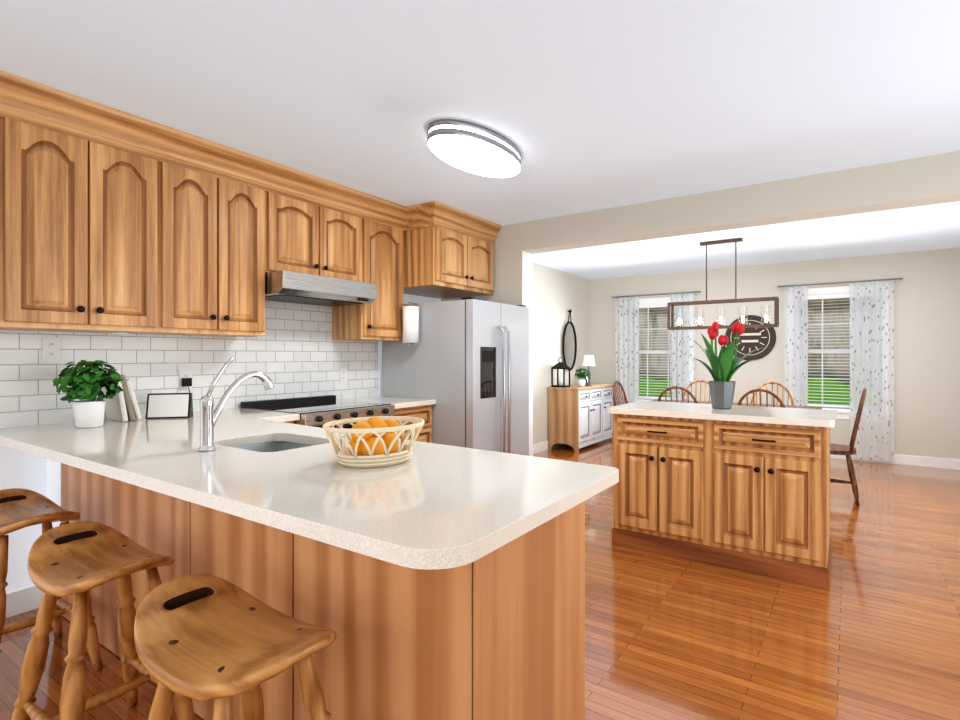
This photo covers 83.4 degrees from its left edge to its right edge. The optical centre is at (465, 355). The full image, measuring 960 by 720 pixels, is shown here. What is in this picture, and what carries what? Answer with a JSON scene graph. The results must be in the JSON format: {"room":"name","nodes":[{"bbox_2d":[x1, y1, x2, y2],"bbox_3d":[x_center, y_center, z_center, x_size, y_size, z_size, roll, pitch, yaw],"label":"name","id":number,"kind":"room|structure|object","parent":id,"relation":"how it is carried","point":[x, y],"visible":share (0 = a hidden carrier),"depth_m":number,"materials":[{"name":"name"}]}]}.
{"room":"kitchen","nodes":[
{"label":"kitchen","id":0,"kind":"room"},
{"bbox_2d":[0,263,589,592],"bbox_3d":[-1.421,0.032,3.968,0.308,2.457,11.520,0,0,35],"label":"wall","id":1,"kind":"structure","parent":0,"point":[297,351],"depth_m":3.55,"materials":[{"name":"tile"}]},
{"bbox_2d":[42,337,59,360],"bbox_3d":[-2.099,-0.035,2.721,0.032,0.117,0.071,0,0,35],"label":"outlet plates","id":2,"kind":"object","parent":1,"relation":"attached to","point":[50,348],"depth_m":2.73,"materials":[{"name":"white plastic"}]},
{"bbox_2d":[179,370,191,389],"bbox_3d":[-1.708,0.147,3.271,0.032,0.118,0.072,0,0,35],"label":"outlet plates","id":3,"kind":"object","parent":1,"relation":"attached to","point":[185,376],"depth_m":3.28,"materials":[{"name":"white plastic"}]},
{"bbox_2d":[0,70,501,340],"bbox_3d":[-1.154,-0.653,3.465,0.705,1.082,4.130,0,0,35],"label":"upper cabinet","id":4,"kind":"object","parent":1,"relation":"attached to","point":[114,221],"visible":1,"depth_m":2.92,"materials":[{"name":"brown wood"}]},
{"bbox_2d":[265,270,376,306],"bbox_3d":[-1.080,-0.451,3.751,0.493,0.143,0.802,0,0,35],"label":"range hood","id":5,"kind":"object","parent":4,"relation":"attached to","point":[283,285],"visible":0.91,"depth_m":3.56,"materials":[{"name":"silver metal"}]},
{"bbox_2d":[339,368,346,382],"bbox_3d":[-0.986,0.157,4.286,0.032,0.113,0.073,0,0,35],"label":"outlet plates","id":6,"kind":"object","parent":1,"relation":"attached to","point":[342,371],"depth_m":4.31,"materials":[{"name":"white plastic"}]},
{"bbox_2d":[6,251,959,617],"bbox_3d":[0.613,0.159,2.522,4.700,2.203,11.220,0,0,35],"label":"baseboard","id":7,"kind":"structure","parent":1,"relation":"attached to","point":[20,601],"depth_m":4.97,"materials":[{"name":"white wood"}]},
{"bbox_2d":[563,309,576,370],"bbox_3d":[1.502,-0.225,7.779,0.050,0.887,0.456,0,0,35],"label":"oval mirror","id":8,"kind":"object","parent":1,"relation":"attached to","point":[569,335],"visible":0.92,"depth_m":7.78,"materials":[{"name":"black metal"}]},
{"bbox_2d":[0,0,959,278],"bbox_3d":[0.552,-1.236,2.565,5.150,0.080,11.520,0,0,35],"label":"ceiling","id":9,"kind":"structure","parent":0,"point":[605,104],"depth_m":2.44,"materials":[{"name":"white paint"}]},
{"bbox_2d":[427,119,520,177],"bbox_3d":[0.065,-1.141,3.046,0.370,0.108,0.770,0,0,35],"label":"kitchen light","id":10,"kind":"object","parent":9,"relation":"attached to","point":[466,146],"visible":1,"depth_m":2.89,"materials":[{"name":"silver metal"}]},
{"bbox_2d":[667,238,778,329],"bbox_3d":[2.648,-0.740,5.590,1.030,0.911,0.170,0,0,35],"label":"chandelier","id":11,"kind":"object","parent":9,"relation":"hanging from","point":[766,324],"visible":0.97,"depth_m":5.55,"materials":[{"name":"brown metal"}]},
{"bbox_2d":[0,438,959,719],"bbox_3d":[0.552,1.301,2.565,5.150,0.080,11.520,0,0,35],"label":"floor","id":12,"kind":"structure","parent":0,"point":[667,637],"depth_m":2.49,"materials":[{"name":"brown wood"}]},
{"bbox_2d":[0,488,102,670],"bbox_3d":[-1.768,0.919,2.159,0.530,0.691,0.378,0,0,35],"label":"stool","id":13,"kind":"object","parent":12,"relation":"on","point":[20,508],"visible":0.73,"depth_m":2.15,"materials":[{"name":"brown wood"}]},
{"bbox_2d":[11,521,194,719],"bbox_3d":[-1.144,0.919,1.691,0.530,0.691,0.378,0,0,35],"label":"stool","id":14,"kind":"object","parent":12,"relation":"on","point":[76,558],"visible":0.83,"depth_m":1.65,"materials":[{"name":"brown wood"}]},
{"bbox_2d":[134,574,336,719],"bbox_3d":[-0.533,0.919,1.238,0.530,0.691,0.378,0,0,35],"label":"stool","id":15,"kind":"object","parent":12,"relation":"on","point":[203,637],"visible":1,"depth_m":1.22,"materials":[{"name":"brown wood"}]},
{"bbox_2d":[0,396,618,719],"bbox_3d":[-0.399,0.803,2.785,2.744,0.915,2.616,0,0,35],"label":"kitchen peninsula","id":16,"kind":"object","parent":12,"relation":"on","point":[449,581],"depth_m":1.49,"materials":[{"name":"brown"}]},
{"bbox_2d":[52,360,122,427],"bbox_3d":[-1.832,0.182,2.620,0.266,0.324,0.292,0,0,35],"label":"potted plant","id":17,"kind":"object","parent":16,"relation":"on","point":[88,413],"visible":1,"depth_m":2.57,"materials":[{"name":"green plant"}]},
{"bbox_2d":[101,370,141,421],"bbox_3d":[-1.849,0.209,2.895,0.204,0.271,0.150,0,0,35],"label":"books","id":18,"kind":"object","parent":16,"relation":"on","point":[123,407],"visible":0.8,"depth_m":2.85,"materials":[{"name":"white paper"}]},
{"bbox_2d":[146,387,192,418],"bbox_3d":[-1.681,0.267,3.116,0.220,0.155,0.300,0,0,-15],"label":"smart display","id":19,"kind":"object","parent":16,"relation":"on","point":[159,405],"visible":1,"depth_m":2.99,"materials":[{"name":"black plastic"}]},
{"bbox_2d":[198,357,274,451],"bbox_3d":[-0.873,0.175,2.072,0.059,0.339,0.311,0,0,35],"label":"faucet","id":20,"kind":"object","parent":16,"relation":"on","point":[209,416],"visible":1,"depth_m":1.97,"materials":[{"name":"silver metal"}]},
{"bbox_2d":[323,416,424,467],"bbox_3d":[-0.295,0.272,1.762,0.290,0.145,0.361,0,0,35],"label":"fruit basket","id":21,"kind":"object","parent":16,"relation":"on","point":[375,442],"visible":1,"depth_m":1.69,"materials":[{"name":"beige wicker"}]},
{"bbox_2d":[241,395,394,428],"bbox_3d":[-0.978,0.783,3.683,0.721,0.955,0.772,0,0,35],"label":"range","id":22,"kind":"object","parent":12,"relation":"on","point":[315,411],"visible":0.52,"depth_m":3.59,"materials":[{"name":"silver metal"}]},
{"bbox_2d":[382,297,528,455],"bbox_3d":[-0.050,0.407,4.681,1.016,1.708,0.873,0,0,35],"label":"fridge","id":23,"kind":"object","parent":12,"relation":"on","point":[470,356],"visible":0.63,"depth_m":4.29,"materials":[{"name":"stainless steel"},{"name":"black plastic"}]},
{"bbox_2d":[403,302,418,344],"bbox_3d":[-0.440,-0.257,4.328,0.130,0.345,0.130,0,0,-10],"label":"paper towel","id":24,"kind":"object","parent":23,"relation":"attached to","point":[410,313],"visible":1,"depth_m":4.27,"materials":[{"name":"white paper"}]},
{"bbox_2d":[547,383,613,452],"bbox_3d":[1.667,0.841,7.646,0.470,0.840,1.325,0,0,35],"label":"sideboard","id":25,"kind":"object","parent":12,"relation":"on","point":[578,417],"visible":0.98,"depth_m":7.21,"materials":[{"name":"brown wood"}]},
{"bbox_2d":[551,357,569,386],"bbox_3d":[1.290,0.220,7.304,0.190,0.399,0.190,0,0,35],"label":"decorative lantern","id":26,"kind":"object","parent":25,"relation":"on","point":[560,380],"visible":1,"depth_m":7.27,"materials":[{"name":"black metal"}]},
{"bbox_2d":[575,369,588,386],"bbox_3d":[1.590,0.292,7.383,0.189,0.256,0.189,0,0,35],"label":"plant","id":27,"kind":"object","parent":25,"relation":"on","point":[581,383],"depth_m":7.34,"materials":[{"name":"green plant"}]},
{"bbox_2d":[582,355,594,385],"bbox_3d":[1.706,0.204,7.475,0.170,0.431,0.170,0,0,35],"label":"lamp","id":28,"kind":"object","parent":25,"relation":"on","point":[588,360],"visible":0.95,"depth_m":7.42,"materials":[{"name":"white fabric"}]},
{"bbox_2d":[613,381,627,405],"bbox_3d":[1.893,0.771,5.918,0.502,0.984,0.450,0,0,35],"label":"chair","id":29,"kind":"object","parent":12,"relation":"on","point":[615,382],"visible":0.2,"depth_m":6.04,"materials":[{"name":"brown wood"}]},
{"bbox_2d":[657,386,697,402],"bbox_3d":[2.074,0.771,5.145,0.450,0.984,0.502,0,0,35],"label":"chair","id":30,"kind":"object","parent":12,"relation":"on","point":[673,387],"visible":0.13,"depth_m":4.95,"materials":[{"name":"brown wood"}]},
{"bbox_2d":[683,380,709,401],"bbox_3d":[2.578,0.771,6.027,0.450,0.984,0.502,0,0,35],"label":"chair","id":31,"kind":"object","parent":12,"relation":"on","point":[700,381],"visible":0.17,"depth_m":6.23,"materials":[{"name":"brown wood"}]},
{"bbox_2d":[608,401,836,589],"bbox_3d":[1.650,0.803,3.506,1.250,0.915,0.714,0,0,35],"label":"kitchen island","id":32,"kind":"object","parent":12,"relation":"on","point":[741,488],"visible":1,"depth_m":3.20,"materials":[{"name":"brown wood"}]},
{"bbox_2d":[693,322,766,408],"bbox_3d":[1.730,0.060,3.535,0.379,0.569,0.505,0,0,-35],"label":"tulip vase","id":33,"kind":"object","parent":32,"relation":"on","point":[724,366],"visible":1,"depth_m":3.50,"materials":[{"name":"grey"}]},
{"bbox_2d":[651,399,821,408],"bbox_3d":[2.595,0.881,5.395,1.600,0.760,0.900,0,0,35],"label":"dining table","id":34,"kind":"object","parent":12,"relation":"on","point":[662,400],"visible":0.02,"depth_m":5.54,"materials":[{"name":"brown wood"}]},
{"bbox_2d":[737,389,784,407],"bbox_3d":[2.628,0.771,4.751,0.450,0.984,0.502,0,0,35],"label":"chair","id":35,"kind":"object","parent":12,"relation":"on","point":[754,390],"visible":0.13,"depth_m":4.55,"materials":[{"name":"brown wood"}]},
{"bbox_2d":[751,382,793,404],"bbox_3d":[3.164,0.771,5.609,0.450,0.984,0.502,0,0,35],"label":"chair","id":36,"kind":"object","parent":12,"relation":"on","point":[766,383],"visible":0.19,"depth_m":5.77,"materials":[{"name":"brown wood"}]},
{"bbox_2d":[830,388,866,505],"bbox_3d":[3.258,0.771,4.800,0.502,0.984,0.450,0,0,35],"label":"chair","id":37,"kind":"object","parent":12,"relation":"on","point":[835,449],"visible":0.58,"depth_m":4.59,"materials":[{"name":"brown wood"}]},
{"bbox_2d":[441,151,959,304],"bbox_3d":[1.726,0.032,4.086,4.700,2.457,0.200,0,0,35],"label":"wall","id":38,"kind":"structure","parent":0,"point":[932,179],"depth_m":3.84,"materials":[{"name":"beige paint"}]},
{"bbox_2d":[590,248,959,458],"bbox_3d":[3.855,0.032,7.210,5.150,2.457,0.180,0,0,35],"label":"wall","id":39,"kind":"structure","parent":0,"point":[927,297],"depth_m":6.49,"materials":[{"name":"beige paint"}]},
{"bbox_2d":[639,302,669,400],"bbox_3d":[2.828,-0.054,7.940,0.900,1.430,0.180,0,0,35],"label":"window","id":40,"kind":"structure","parent":39,"relation":"in","point":[650,305],"depth_m":7.92,"materials":[{"name":"white plastic"}]},
{"bbox_2d":[612,291,700,404],"bbox_3d":[2.742,0.168,7.819,1.260,2.136,0.115,0,0,35],"label":"curtain","id":41,"kind":"object","parent":39,"relation":"hanging from","point":[682,344],"visible":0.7,"depth_m":7.94,"materials":[{"name":"white fabric"}]},
{"bbox_2d":[725,315,775,359],"bbox_3d":[3.767,-0.239,7.140,0.600,0.600,0.030,0,0,35],"label":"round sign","id":42,"kind":"object","parent":39,"relation":"attached to","point":[752,339],"visible":0.73,"depth_m":7.10,"materials":[{"name":"brown wood"}]},
{"bbox_2d":[808,292,849,409],"bbox_3d":[4.601,-0.054,6.680,0.900,1.430,0.180,0,0,35],"label":"window","id":43,"kind":"structure","parent":39,"relation":"in","point":[847,294],"depth_m":6.68,"materials":[{"name":"white plastic"}]},
{"bbox_2d":[777,277,902,462],"bbox_3d":[4.515,0.168,6.559,1.250,2.136,0.114,0,0,35],"label":"curtain","id":44,"kind":"object","parent":39,"relation":"hanging from","point":[871,303],"visible":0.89,"depth_m":6.37,"materials":[{"name":"white fabric"}]},
{"label":"outside","id":45,"kind":"structure","parent":0,"visible":0},
{"bbox_2d":[639,298,849,404],"bbox_3d":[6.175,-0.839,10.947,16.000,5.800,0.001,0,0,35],"label":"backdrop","id":46,"kind":"structure","parent":45,"point":[815,307],"depth_m":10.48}
]}

